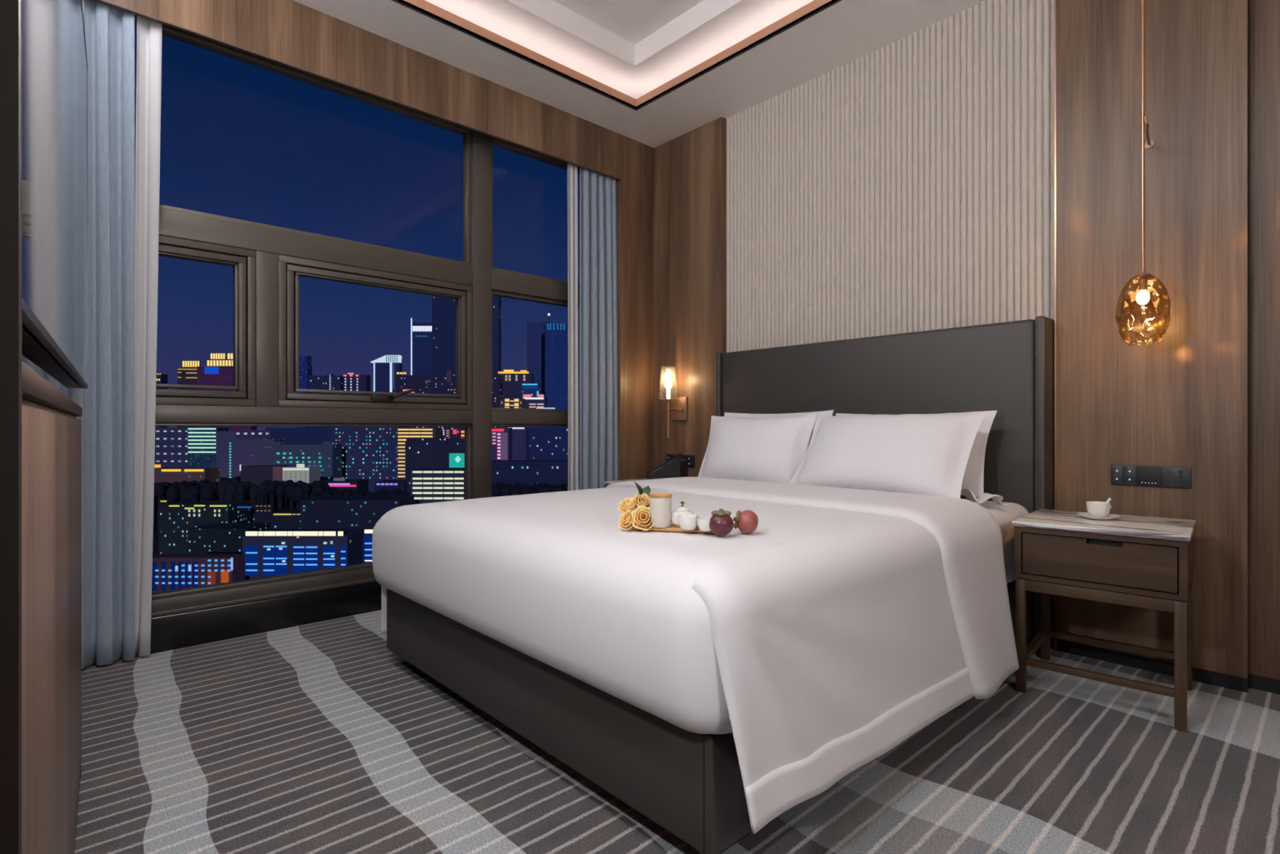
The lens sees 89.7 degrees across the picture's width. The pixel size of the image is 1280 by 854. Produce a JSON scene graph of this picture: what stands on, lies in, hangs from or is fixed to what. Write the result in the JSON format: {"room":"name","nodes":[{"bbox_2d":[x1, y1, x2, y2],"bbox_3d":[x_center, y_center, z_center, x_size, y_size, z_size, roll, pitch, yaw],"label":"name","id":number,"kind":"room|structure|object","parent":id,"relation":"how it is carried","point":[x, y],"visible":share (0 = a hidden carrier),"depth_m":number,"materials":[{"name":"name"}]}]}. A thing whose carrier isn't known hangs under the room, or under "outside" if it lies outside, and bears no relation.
{"room":"hotel room","nodes":[
{"label":"hotel room","id":0,"kind":"room"},
{"bbox_2d":[0,0,22,853],"bbox_3d":[-0.749,-0.536,0.223,0.770,3.073,0.059,0,0,-43],"label":"wall pier","id":1,"kind":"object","parent":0,"point":[11,11],"depth_m":0.46,"materials":[{"name":"brown paint"}]},
{"bbox_2d":[265,427,332,444],"bbox_3d":[-628.593,56.083,1215.040,139.942,109.834,30.000,0,0,0],"label":"sky","id":2,"kind":"structure","parent":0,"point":[291,435],"depth_m":1199.96,"materials":[{"name":"blue"}]},
{"bbox_2d":[92,0,653,479],"bbox_3d":[-1.544,-0.790,3.543,4.500,3.820,0.421,0,0,-43],"label":"wall","id":3,"kind":"structure","parent":0,"point":[290,33],"depth_m":3.83,"materials":[{"name":"brown wood"}]},
{"bbox_2d":[22,0,134,669],"bbox_3d":[-2.312,-0.436,2.623,0.392,2.848,0.070,0,0,-43],"label":"drape","id":4,"kind":"object","parent":3,"relation":"hanging from","point":[107,403],"visible":0.33,"depth_m":2.69,"materials":[{"name":"grey fabric"}]},
{"bbox_2d":[134,15,162,656],"bbox_3d":[-2.150,-0.436,2.786,0.129,2.848,0.045,0,0,-43],"label":"sheer curtain","id":5,"kind":"object","parent":3,"relation":"hanging from","point":[148,33],"visible":0.93,"depth_m":2.79,"materials":[{"name":"grey fabric"}]},
{"bbox_2d":[88,581,381,666],"bbox_3d":[-1.425,0.971,3.599,3.191,0.258,0.140,0,0,-43],"label":"trim","id":6,"kind":"structure","parent":3,"relation":"attached to","point":[175,631],"depth_m":3.12,"materials":[{"name":"black wood"}]},
{"bbox_2d":[134,14,579,617],"bbox_3d":[-1.393,-0.529,3.599,3.200,2.742,0.174,0,0,-43],"label":"window","id":7,"kind":"structure","parent":3,"relation":"in","point":[267,261],"depth_m":3.35,"materials":[{"name":"brown metal"}]},
{"bbox_2d":[567,163,578,490],"bbox_3d":[-0.460,-0.436,4.344,0.086,2.848,0.040,0,0,-43],"label":"sheer curtain","id":8,"kind":"object","parent":3,"relation":"hanging from","point":[572,171],"visible":0.67,"depth_m":4.33,"materials":[{"name":"grey fabric"}]},
{"bbox_2d":[578,167,617,489],"bbox_3d":[-0.295,-0.436,4.484,0.328,2.848,0.067,0,0,-43],"label":"drape","id":9,"kind":"object","parent":3,"relation":"hanging from","point":[597,304],"visible":0.75,"depth_m":4.48,"materials":[{"name":"grey fabric"}]},
{"bbox_2d":[293,0,986,147],"bbox_3d":[0.452,-2.286,1.304,4.400,0.428,5.620,0,0,-43],"label":"ceiling","id":10,"kind":"structure","parent":0,"point":[652,73],"depth_m":3.66,"materials":[{"name":"white paint"}]},
{"bbox_2d":[1115,0,1170,344],"bbox_3d":[1.913,-1.194,2.448,0.168,1.758,0.166,0,0,-43],"label":"pendant lamp","id":11,"kind":"object","parent":10,"relation":"hanging from","point":[1145,295],"visible":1,"depth_m":2.44,"materials":[{"name":"gold glass"}]},
{"bbox_2d":[74,609,1279,853],"bbox_3d":[0.429,1.060,1.336,4.410,0.120,5.700,0,0,-43],"label":"floor","id":12,"kind":"structure","parent":0,"point":[320,737],"depth_m":1.86,"materials":[{"name":"carpet"}]},
{"bbox_2d":[22,361,82,853],"bbox_3d":[-1.144,0.472,1.107,0.240,1.056,1.740,0,0,-40],"label":"media cabinet","id":13,"kind":"object","parent":12,"relation":"on","point":[51,432],"visible":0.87,"depth_m":0.85,"materials":[{"name":"brown wood"}]},
{"bbox_2d":[603,478,646,487],"bbox_3d":[0.114,0.679,4.213,0.493,0.642,0.516,0,0,-43],"label":"nightstand","id":14,"kind":"object","parent":12,"relation":"on","point":[606,482],"visible":0.05,"depth_m":4.24,"materials":[{"name":"stone"}]},
{"bbox_2d":[646,453,688,479],"bbox_3d":[0.177,0.264,4.167,0.223,0.186,0.187,0,0,19],"label":"telephone","id":15,"kind":"object","parent":14,"relation":"on","point":[677,466],"visible":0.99,"depth_m":4.08,"materials":[{"name":"black plastic"}]},
{"bbox_2d":[386,315,1054,853],"bbox_3d":[0.395,0.257,2.816,2.306,1.487,1.878,0,0,-43],"label":"bed","id":16,"kind":"object","parent":12,"relation":"on","point":[689,784],"visible":0.48,"depth_m":2.81,"materials":[{"name":"grey leather"}]},
{"bbox_2d":[964,498,1029,583],"bbox_3d":[0.347,0.498,2.785,2.095,0.332,1.830,0,0,-43],"label":"mattress","id":17,"kind":"object","parent":16,"relation":"on","point":[1004,515],"visible":0.02,"depth_m":2.61,"materials":[{"name":"white fabric"}]},
{"bbox_2d":[372,476,1019,833],"bbox_3d":[0.112,0.578,2.547,1.665,0.625,2.055,0,0,-43],"label":"duvet","id":18,"kind":"object","parent":17,"relation":"on","point":[824,636],"visible":0.94,"depth_m":1.71,"materials":[{"name":"white fabric"}]},
{"bbox_2d":[617,509,635,529],"bbox_3d":[-0.037,0.265,1.834,0.051,0.054,0.045,0,0,2],"label":"rose","id":19,"kind":"object","parent":18,"relation":"on","point":[625,522],"visible":0.99,"depth_m":1.83,"materials":[{"name":"yellow plant"}]},
{"bbox_2d":[617,497,639,512],"bbox_3d":[-0.033,0.235,1.897,0.068,0.051,0.060,0,0,27],"label":"rose","id":20,"kind":"object","parent":18,"relation":"on","point":[625,504],"visible":0.8,"depth_m":1.89,"materials":[{"name":"yellow plant"}]},
{"bbox_2d":[631,481,650,508],"bbox_3d":[0.009,0.207,1.903,0.071,0.090,0.062,0,0,-28],"label":"rose","id":21,"kind":"object","parent":20,"relation":"on","point":[643,497],"visible":0.65,"depth_m":1.91,"materials":[{"name":"yellow plant"}]},
{"bbox_2d":[631,505,654,530],"bbox_3d":[0.010,0.257,1.819,0.064,0.066,0.056,0,0,-24],"label":"rose","id":22,"kind":"object","parent":18,"relation":"on","point":[642,515],"visible":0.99,"depth_m":1.82,"materials":[{"name":"yellow plant"}]},
{"bbox_2d":[631,523,712,533],"bbox_3d":[0.107,0.288,1.840,0.256,0.010,0.084,0,0,16],"label":"tray","id":23,"kind":"object","parent":18,"relation":"on","point":[673,527],"visible":0.21,"depth_m":1.80,"materials":[{"name":"brown wood"}]},
{"bbox_2d":[648,492,671,527],"bbox_3d":[0.059,0.236,1.830,0.065,0.093,0.065,0,0,-43],"label":"tea canister","id":24,"kind":"object","parent":23,"relation":"on","point":[660,503],"visible":0.99,"depth_m":1.80,"materials":[{"name":"beige ceramic"}]},
{"bbox_2d":[671,501,697,527],"bbox_3d":[0.118,0.247,1.831,0.072,0.071,0.073,0,0,-33],"label":"teapot","id":25,"kind":"object","parent":23,"relation":"on","point":[685,511],"visible":0.64,"depth_m":1.81,"materials":[{"name":"white ceramic"}]},
{"bbox_2d":[677,514,698,530],"bbox_3d":[0.133,0.264,1.774,0.059,0.038,0.059,0,0,-43],"label":"teacup","id":26,"kind":"object","parent":23,"relation":"on","point":[690,522],"visible":0.96,"depth_m":1.75,"materials":[{"name":"white ceramic"}]},
{"bbox_2d":[696,516,711,531],"bbox_3d":[0.180,0.266,1.752,0.053,0.034,0.053,0,0,-43],"label":"teacup","id":27,"kind":"object","parent":23,"relation":"on","point":[703,522],"visible":0.81,"depth_m":1.73,"materials":[{"name":"white ceramic"}]},
{"bbox_2d":[709,508,733,535],"bbox_3d":[0.219,0.256,1.734,0.067,0.071,0.067,0,0,30],"label":"mangosteen","id":28,"kind":"object","parent":18,"relation":"on","point":[721,523],"visible":1,"depth_m":1.71,"materials":[{"name":"purple food"}]},
{"bbox_2d":[733,510,758,533],"bbox_3d":[0.292,0.262,1.775,0.070,0.065,0.065,0,0,-2],"label":"mangosteen","id":29,"kind":"object","parent":18,"relation":"on","point":[747,521],"visible":0.99,"depth_m":1.75,"materials":[{"name":"red food"}]},
{"bbox_2d":[697,413,816,483],"bbox_3d":[0.610,0.134,3.490,0.697,0.403,0.259,0,0,42],"label":"pillow","id":30,"kind":"object","parent":17,"relation":"on","point":[762,449],"visible":0.85,"depth_m":3.36,"materials":[{"name":"white fabric"}]},
{"bbox_2d":[724,409,833,450],"bbox_3d":[0.747,0.108,3.664,0.753,0.398,0.170,0,0,45],"label":"pillow","id":31,"kind":"object","parent":17,"relation":"on","point":[823,412],"visible":0.12,"depth_m":3.62,"materials":[{"name":"white fabric"}]},
{"bbox_2d":[788,412,1008,505],"bbox_3d":[1.116,0.130,2.891,0.317,0.384,0.911,0,0,-41],"label":"pillow","id":32,"kind":"object","parent":17,"relation":"on","point":[920,454],"visible":0.98,"depth_m":2.77,"materials":[{"name":"white fabric"}]},
{"bbox_2d":[835,410,996,497],"bbox_3d":[1.247,0.115,3.071,0.208,0.374,0.790,0,0,-43],"label":"pillow","id":33,"kind":"object","parent":17,"relation":"on","point":[973,477],"visible":0.1,"depth_m":2.81,"materials":[{"name":"white fabric"}]},
{"bbox_2d":[1011,508,1195,732],"bbox_3d":[1.765,0.677,2.446,0.516,0.645,0.493,0,0,42],"label":"nightstand","id":34,"kind":"object","parent":12,"relation":"on","point":[1143,562],"visible":1,"depth_m":2.30,"materials":[{"name":"wood"}]},
{"bbox_2d":[1077,512,1119,519],"bbox_3d":[1.767,0.346,2.481,0.136,0.015,0.136,0,0,-43],"label":"saucer","id":35,"kind":"object","parent":34,"relation":"on","point":[1086,515],"visible":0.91,"depth_m":2.46,"materials":[{"name":"white ceramic"}]},
{"bbox_2d":[1085,497,1111,516],"bbox_3d":[1.773,0.308,2.486,0.092,0.073,0.077,0,0,-43],"label":"coffee cup","id":36,"kind":"object","parent":35,"relation":"on","point":[1095,508],"visible":0.99,"depth_m":2.46,"materials":[{"name":"white ceramic"}]},
{"bbox_2d":[653,0,1279,693],"bbox_3d":[2.091,-0.790,2.801,0.240,3.820,5.600,0,0,-43],"label":"wall","id":37,"kind":"structure","parent":0,"point":[907,185],"depth_m":2.83,"materials":[{"name":"brown wood"}]},
{"bbox_2d":[664,369,687,438],"bbox_3d":[0.217,-0.173,4.529,0.172,0.502,0.164,0,0,-43],"label":"wall sconce","id":38,"kind":"object","parent":37,"relation":"attached to","point":[678,408],"visible":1,"depth_m":4.53,"materials":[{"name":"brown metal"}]},
{"bbox_2d":[666,453,694,467],"bbox_3d":[0.286,0.239,4.571,0.013,0.086,0.270,0,0,-43],"label":"switch panel","id":39,"kind":"object","parent":37,"relation":"attached to","point":[691,458],"visible":0.42,"depth_m":4.50,"materials":[{"name":"grey plastic"}]},
{"bbox_2d":[1054,0,1057,650],"bbox_3d":[1.890,-0.536,2.905,0.094,3.073,0.007,0,0,-43],"label":"trim","id":40,"kind":"structure","parent":37,"relation":"attached to","point":[1055,638],"depth_m":2.87,"materials":[{"name":"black metal"}]},
{"bbox_2d":[1143,115,1154,148],"bbox_3d":[1.995,-1.157,2.534,0.032,0.037,0.266,0,0,42],"label":"hook","id":41,"kind":"object","parent":37,"relation":"attached to","point":[1148,144],"visible":0.97,"depth_m":2.55,"materials":[{"name":"brown metal"}]},
{"bbox_2d":[1111,463,1191,488],"bbox_3d":[2.080,0.200,2.626,0.013,0.086,0.259,0,0,-43],"label":"switch panel","id":42,"kind":"object","parent":37,"relation":"attached to","point":[1175,477],"visible":1,"depth_m":2.62,"materials":[{"name":"grey plastic"}]},
{"bbox_2d":[1163,466,1190,488],"bbox_3d":[2.136,0.200,2.560,0.004,0.080,0.081,0,0,-43],"label":"socket","id":43,"kind":"object","parent":42,"relation":"attached to","point":[1173,477],"depth_m":2.56,"materials":[{"name":"black plastic"}]},
{"bbox_3d":[-0.394,-0.790,-0.129,0.567,3.820,7.399,0,0,-43],"label":"wall","id":44,"kind":"structure","parent":0,"visible":0},
{"bbox_2d":[22,0,87,388],"bbox_3d":[-1.145,-0.564,1.121,0.230,0.912,1.600,0,0,-39],"label":"television","id":45,"kind":"object","parent":44,"relation":"attached to","point":[55,59],"visible":0.83,"depth_m":0.91,"materials":[{"name":"black plastic"}]},
{"label":"outside","id":46,"kind":"structure","parent":0,"visible":0},
{"bbox_2d":[152,531,158,554],"bbox_3d":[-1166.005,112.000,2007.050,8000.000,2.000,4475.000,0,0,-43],"label":"ground","id":47,"kind":"structure","parent":46,"point":[155,537],"depth_m":613.63,"materials":[{"name":"black"}]},
{"bbox_2d":[155,373,167,427],"bbox_3d":[-1661.280,-35.899,2213.974,47.036,293.799,32.200,0,0,0],"label":"building","id":48,"kind":"structure","parent":47,"relation":"on","point":[160,378],"depth_m":2200.08,"materials":[{"name":"concrete"}]},
{"bbox_2d":[154,427,187,468],"bbox_3d":[-769.414,56.010,1065.035,61.225,109.980,30.000,0,0,0],"label":"building","id":49,"kind":"structure","parent":47,"relation":"on","point":[171,443],"depth_m":1049.95,"materials":[{"name":"blue"}]},
{"bbox_2d":[154,464,220,483],"bbox_3d":[-591.312,79.407,834.617,73.314,63.187,30.820,0,0,0],"label":"building","id":50,"kind":"structure","parent":47,"relation":"on","point":[169,474],"depth_m":820.11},
{"bbox_2d":[161,469,181,471],"bbox_3d":[-597.488,55.224,819.717,24.305,2.869,1.020,0,0,0],"label":"roof light","id":51,"kind":"object","parent":50,"relation":"attached to","point":[162,469],"depth_m":819.30,"materials":[{"name":"yellow"}]},
{"bbox_2d":[184,469,204,471],"bbox_3d":[-568.402,55.224,819.717,24.305,2.869,1.020,0,0,0],"label":"roof light","id":52,"kind":"object","parent":50,"relation":"attached to","point":[184,469],"depth_m":819.30,"materials":[{"name":"yellow"}]},
{"bbox_2d":[177,360,200,427],"bbox_3d":[-1471.478,-52.663,2113.495,77.551,327.326,33.150,0,0,0],"label":"building","id":53,"kind":"structure","parent":47,"relation":"on","point":[187,374],"depth_m":2099.84,"materials":[{"name":"concrete"}]},
{"bbox_2d":[151,553,244,592],"bbox_3d":[-267.652,94.091,385.775,54.101,33.818,12.475,0,0,0],"label":"building","id":54,"kind":"structure","parent":47,"relation":"on","point":[170,571],"depth_m":379.99,"materials":[{"name":"concrete"}]},
{"bbox_2d":[158,500,251,553],"bbox_3d":[-360.828,85.189,534.757,56.599,51.622,30.520,0,0,0],"label":"building","id":55,"kind":"structure","parent":47,"relation":"on","point":[175,519],"depth_m":520.02,"materials":[{"name":"black"}]},
{"bbox_2d":[209,505,226,506],"bbox_3d":[-340.867,63.775,519.857,13.644,1.213,0.720,0,0,0],"label":"roof light","id":56,"kind":"object","parent":55,"relation":"attached to","point":[210,505],"depth_m":519.51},
{"bbox_2d":[187,427,229,466],"bbox_3d":[-680.781,55.986,1014.533,45.676,110.028,31.000,0,0,0],"label":"building","id":57,"kind":"structure","parent":47,"relation":"on","point":[202,442],"depth_m":999.92,"materials":[{"name":"blue"}]},
{"bbox_2d":[216,431,235,481],"bbox_3d":[-630.497,58.833,991.733,30.476,104.333,25.361,0,0,0],"label":"building","id":58,"kind":"structure","parent":47,"relation":"on","point":[225,440],"depth_m":980.10,"materials":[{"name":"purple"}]},
{"bbox_2d":[196,353,257,431],"bbox_3d":[-1293.532,-59.174,2013.567,169.096,340.349,33.000,0,0,0],"label":"building","id":59,"kind":"structure","parent":47,"relation":"on","point":[218,371],"depth_m":2000.26,"materials":[{"name":"purple"}]},
{"bbox_2d":[187,522,270,553],"bbox_3d":[-309.005,92.725,485.016,43.392,36.549,30.000,0,0,0],"label":"building","id":60,"kind":"structure","parent":47,"relation":"on","point":[215,537],"depth_m":470.03,"materials":[{"name":"black"}]},
{"bbox_2d":[152,479,330,534],"bbox_3d":[-439.584,84.361,699.360,156.454,53.278,169.716,0,0,-43],"label":"trees","id":61,"kind":"object","parent":47,"relation":"on","point":[288,494],"visible":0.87,"depth_m":671.15,"materials":[{"name":"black plant"}]},
{"bbox_2d":[235,430,284,483],"bbox_3d":[-575.646,57.832,974.552,55.977,106.335,30.960,0,0,0],"label":"building","id":62,"kind":"structure","parent":47,"relation":"on","point":[253,447],"depth_m":959.97,"materials":[{"name":"purple"}]},
{"bbox_2d":[240,464,296,485],"bbox_3d":[-470.375,78.824,814.627,54.422,64.353,30.800,0,0,0],"label":"building","id":63,"kind":"structure","parent":47,"relation":"on","point":[256,474],"depth_m":799.93,"materials":[{"name":"concrete"}]},
{"bbox_2d":[236,503,300,528],"bbox_3d":[-284.509,85.383,514.767,56.851,51.233,30.500,0,0,0],"label":"building","id":64,"kind":"structure","parent":47,"relation":"on","point":[278,518],"depth_m":499.98,"materials":[{"name":"black"}]},
{"bbox_2d":[273,513,291,515],"bbox_3d":[-277.949,67.881,499.867,13.605,1.166,0.700,0,0,0],"label":"roof light","id":65,"kind":"object","parent":64,"relation":"attached to","point":[273,513],"depth_m":499.49,"materials":[{"name":"yellow"}]},
{"bbox_2d":[282,463,319,483],"bbox_3d":[-417.303,77.862,792.674,32.595,66.277,26.856,0,0,0],"label":"building","id":66,"kind":"structure","parent":47,"relation":"on","point":[306,473],"depth_m":780.07,"materials":[{"name":"grey concrete"}]},
{"bbox_2d":[296,355,311,427],"bbox_3d":[-1104.119,-60.827,2114.764,36.735,343.653,29.388,0,0,0],"label":"building","id":67,"kind":"structure","parent":47,"relation":"on","point":[304,362],"depth_m":2099.84,"materials":[{"name":"blue"}]},
{"bbox_2d":[242,528,366,579],"bbox_3d":[-214.584,87.959,414.763,65.306,46.083,30.500,0,0,0],"label":"building","id":68,"kind":"structure","parent":47,"relation":"on","point":[269,552],"depth_m":399.98,"materials":[{"name":"blue"}]},
{"bbox_2d":[245,531,257,535],"bbox_3d":[-241.504,66.278,399.913,7.192,2.721,0.600,0,0,0],"label":"light","id":69,"kind":"object","parent":68,"relation":"attached to","point":[247,533],"depth_m":399.59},
{"bbox_2d":[263,531,275,535],"bbox_3d":[-230.522,66.278,399.913,6.997,2.721,0.600,0,0,0],"label":"light","id":70,"kind":"object","parent":68,"relation":"attached to","point":[265,533],"depth_m":399.59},
{"bbox_2d":[275,531,287,535],"bbox_3d":[-222.942,66.278,399.913,6.997,2.721,0.600,0,0,0],"label":"light","id":71,"kind":"object","parent":68,"relation":"attached to","point":[277,533],"depth_m":399.59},
{"bbox_2d":[293,531,306,535],"bbox_3d":[-211.766,66.278,399.913,7.580,2.721,0.600,0,0,0],"label":"light","id":72,"kind":"object","parent":68,"relation":"attached to","point":[295,533],"depth_m":399.59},
{"bbox_2d":[306,531,318,535],"bbox_3d":[-203.992,66.278,399.913,7.192,2.721,0.600,0,0,0],"label":"light","id":73,"kind":"object","parent":68,"relation":"attached to","point":[308,533],"depth_m":399.59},
{"bbox_2d":[323,531,335,535],"bbox_3d":[-193.010,66.278,399.913,7.386,2.721,0.600,0,0,0],"label":"light","id":74,"kind":"object","parent":68,"relation":"attached to","point":[325,533],"depth_m":399.59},
{"bbox_2d":[272,441,342,480],"bbox_3d":[-493.311,66.005,954.561,87.697,89.989,30.940,0,0,0],"label":"building","id":75,"kind":"structure","parent":47,"relation":"on","point":[328,455],"depth_m":940.02,"materials":[{"name":"blue"}]},
{"bbox_2d":[308,373,342,427],"bbox_3d":[-931.567,-22.974,1914.114,94.169,267.948,31.900,0,0,0],"label":"building","id":76,"kind":"structure","parent":47,"relation":"on","point":[331,382],"depth_m":1900.30,"materials":[{"name":"blue"}]},
{"bbox_2d":[324,477,368,491],"bbox_3d":[-348.078,84.805,754.655,46.025,52.390,30.740,0,0,0],"label":"building","id":77,"kind":"structure","parent":47,"relation":"on","point":[338,483],"depth_m":740.00,"materials":[{"name":"concrete"}]},
{"bbox_2d":[342,373,370,395],"bbox_3d":[-820.752,-22.258,1864.137,66.521,266.515,31.850,0,0,0],"label":"building","id":78,"kind":"structure","parent":47,"relation":"on","point":[352,382],"depth_m":1849.94,"materials":[{"name":"concrete"}]},
{"bbox_2d":[300,495,413,528],"bbox_3d":[-216.450,82.789,495.016,74.636,56.423,30.000,0,0,0],"label":"building","id":79,"kind":"structure","parent":47,"relation":"on","point":[321,512],"depth_m":480.00,"materials":[{"name":"blue"}]},
{"bbox_2d":[308,488,409,497],"bbox_3d":[-272.292,86.608,640.089,96.774,48.783,109.671,0,0,-43],"label":"woodland","id":80,"kind":"object","parent":47,"relation":"on","point":[332,491],"visible":0.16,"depth_m":634.19,"materials":[{"name":"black plant"}]},
{"bbox_2d":[362,528,373,563],"bbox_3d":[-160.938,87.376,409.093,23.324,47.249,19.159,0,0,0],"label":"building","id":81,"kind":"structure","parent":47,"relation":"on","point":[366,538],"depth_m":399.88,"materials":[{"name":"glass"}]},
{"bbox_2d":[364,528,373,533],"bbox_3d":[-167.644,64.917,399.913,7.192,2.332,0.600,0,0,0],"label":"light","id":82,"kind":"object","parent":81,"relation":"attached to","point":[366,531],"depth_m":399.59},
{"bbox_2d":[332,426,404,492],"bbox_3d":[-427.614,54.042,1015.033,103.013,113.916,30.000,0,0,0],"label":"building","id":83,"kind":"structure","parent":47,"relation":"on","point":[368,452],"depth_m":999.92,"materials":[{"name":"blue"}]},
{"bbox_2d":[370,355,402,391],"bbox_3d":[-674.075,-39.495,1708.144,75.996,300.990,23.825,0,0,0],"label":"building","id":84,"kind":"structure","parent":47,"relation":"on","point":[385,368],"depth_m":1700.09,"materials":[{"name":"concrete"}]},
{"bbox_2d":[389,362,391,391],"bbox_3d":[-658.050,-120.603,1699.307,5.617,99.125,1.900,0,0,0],"label":"light","id":85,"kind":"object","parent":84,"relation":"attached to","point":[390,363],"depth_m":1698.43,"materials":[{"name":"white"}]},
{"bbox_2d":[374,480,406,492],"bbox_3d":[-279.893,86.287,733.098,33.586,49.426,27.589,0,0,0],"label":"building","id":86,"kind":"structure","parent":47,"relation":"on","point":[390,485],"depth_m":720.04,"materials":[{"name":"concrete"}]},
{"bbox_2d":[395,372,413,396],"bbox_3d":[-586.220,-12.527,1614.254,40.428,247.054,31.600,0,0,0],"label":"building","id":87,"kind":"structure","parent":47,"relation":"on","point":[397,376],"depth_m":1600.21,"materials":[{"name":"concrete"}]},
{"bbox_2d":[396,427,442,479],"bbox_3d":[-313.130,55.937,914.580,54.227,110.125,30.900,0,0,0],"label":"building","id":88,"kind":"structure","parent":47,"relation":"on","point":[402,433],"depth_m":900.05,"materials":[{"name":"concrete"}]},
{"bbox_2d":[410,318,431,375],"bbox_3d":[-644.434,-105.141,1914.114,66.472,432.283,31.900,0,0,0],"label":"building","id":89,"kind":"structure","parent":47,"relation":"on","point":[420,332],"depth_m":1900.30,"materials":[{"name":"concrete"}]},
{"bbox_2d":[410,318,412,374],"bbox_3d":[-674.900,-213.265,1899.214,3.324,216.035,2.100,0,0,0],"label":"light","id":90,"kind":"object","parent":89,"relation":"attached to","point":[411,318],"depth_m":1897.98,"materials":[{"name":"white"}]},
{"bbox_2d":[406,438,464,493],"bbox_3d":[-219.735,61.963,715.023,69.388,98.075,30.000,0,0,0],"label":"building","id":91,"kind":"structure","parent":47,"relation":"on","point":[420,452],"depth_m":700.10,"materials":[{"name":"blue"}]},
{"bbox_2d":[409,453,464,504],"bbox_3d":[-174.156,66.929,574.419,52.245,88.143,31.200,0,0,0],"label":"building","id":92,"kind":"structure","parent":47,"relation":"on","point":[427,485],"depth_m":560.08,"materials":[{"name":"concrete"}]},
{"bbox_2d":[400,369,502,427],"bbox_3d":[-443.164,-10.827,1514.300,233.236,243.653,31.500,0,0,0],"label":"building","id":93,"kind":"structure","parent":47,"relation":"on","point":[442,384],"depth_m":1499.96,"materials":[{"name":"blue"}]},
{"bbox_2d":[442,427,464,438],"bbox_3d":[-275.131,55.962,964.557,48.008,110.077,30.950,0,0,0],"label":"building","id":94,"kind":"structure","parent":47,"relation":"on","point":[447,433],"depth_m":949.95,"materials":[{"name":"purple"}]},
{"bbox_2d":[431,295,501,375],"bbox_3d":[-475.356,-125.622,1765.059,181.973,473.245,30.000,0,0,0],"label":"building","id":95,"kind":"structure","parent":47,"relation":"on","point":[443,308],"depth_m":1750.21,"materials":[{"name":"blue"}]},
{"bbox_2d":[491,427,512,460],"bbox_3d":[-199.424,55.937,912.175,31.487,110.125,26.090,0,0,0],"label":"building","id":96,"kind":"structure","parent":47,"relation":"on","point":[501,437],"depth_m":900.05,"materials":[{"name":"concrete"}]},
{"bbox_2d":[499,398,524,427],"bbox_3d":[-250.859,27.560,1264.417,44.947,166.880,31.250,0,0,0],"label":"building","id":97,"kind":"structure","parent":47,"relation":"on","point":[504,402],"depth_m":1249.90,"materials":[{"name":"concrete"}]},
{"bbox_2d":[497,369,533,398],"bbox_3d":[-330.429,-20.083,1714.207,89.213,262.166,31.700,0,0,0],"label":"building","id":98,"kind":"structure","parent":47,"relation":"on","point":[513,380],"depth_m":1700.09,"materials":[{"name":"concrete"}]},
{"bbox_2d":[507,426,528,460],"bbox_3d":[-181.882,55.777,960.636,27.697,110.446,23.108,0,0,0],"label":"building","id":99,"kind":"structure","parent":47,"relation":"on","point":[520,434],"depth_m":949.95,"materials":[{"name":"blue"}]},
{"bbox_2d":[491,460,568,486],"bbox_3d":[-124.086,75.811,775.025,109.310,70.378,30.000,0,0,0],"label":"building","id":100,"kind":"structure","parent":47,"relation":"on","point":[530,473],"depth_m":759.96,"materials":[{"name":"blue"}]},
{"bbox_2d":[491,481,568,497],"bbox_3d":[-103.558,83.609,642.432,97.822,54.783,105.280,0,0,-43],"label":"woodland","id":101,"kind":"object","parent":47,"relation":"on","point":[500,489],"visible":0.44,"depth_m":626.04,"materials":[{"name":"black plant"}]},
{"bbox_2d":[521,382,540,398],"bbox_3d":[-255.839,4.480,1514.300,39.359,213.041,31.500,0,0,0],"label":"building","id":102,"kind":"structure","parent":47,"relation":"on","point":[531,388],"depth_m":1499.96,"materials":[{"name":"blue"}]},
{"bbox_2d":[526,321,548,395],"bbox_3d":[-318.767,-107.765,2015.067,66.084,437.531,30.000,0,0,0],"label":"building","id":103,"kind":"structure","parent":47,"relation":"on","point":[535,331],"depth_m":2000.26,"materials":[{"name":"blue"}]},
{"bbox_2d":[522,391,555,427],"bbox_3d":[-204.672,19.178,1314.393,65.695,183.643,31.300,0,0,0],"label":"building","id":104,"kind":"structure","parent":47,"relation":"on","point":[539,402],"depth_m":1300.01,"materials":[{"name":"concrete"}]},
{"bbox_2d":[528,427,568,460],"bbox_3d":[-133.629,56.035,1115.037,130.418,109.931,30.000,0,0,0],"label":"building","id":105,"kind":"structure","parent":47,"relation":"on","point":[544,443],"depth_m":1100.08,"materials":[{"name":"blue"}]},
{"bbox_2d":[545,313,578,427],"bbox_3d":[-231.738,-112.066,1914.113,97.862,446.131,31.900,0,0,0],"label":"building","id":106,"kind":"structure","parent":47,"relation":"on","point":[556,335],"depth_m":1900.30,"materials":[{"name":"blue"}]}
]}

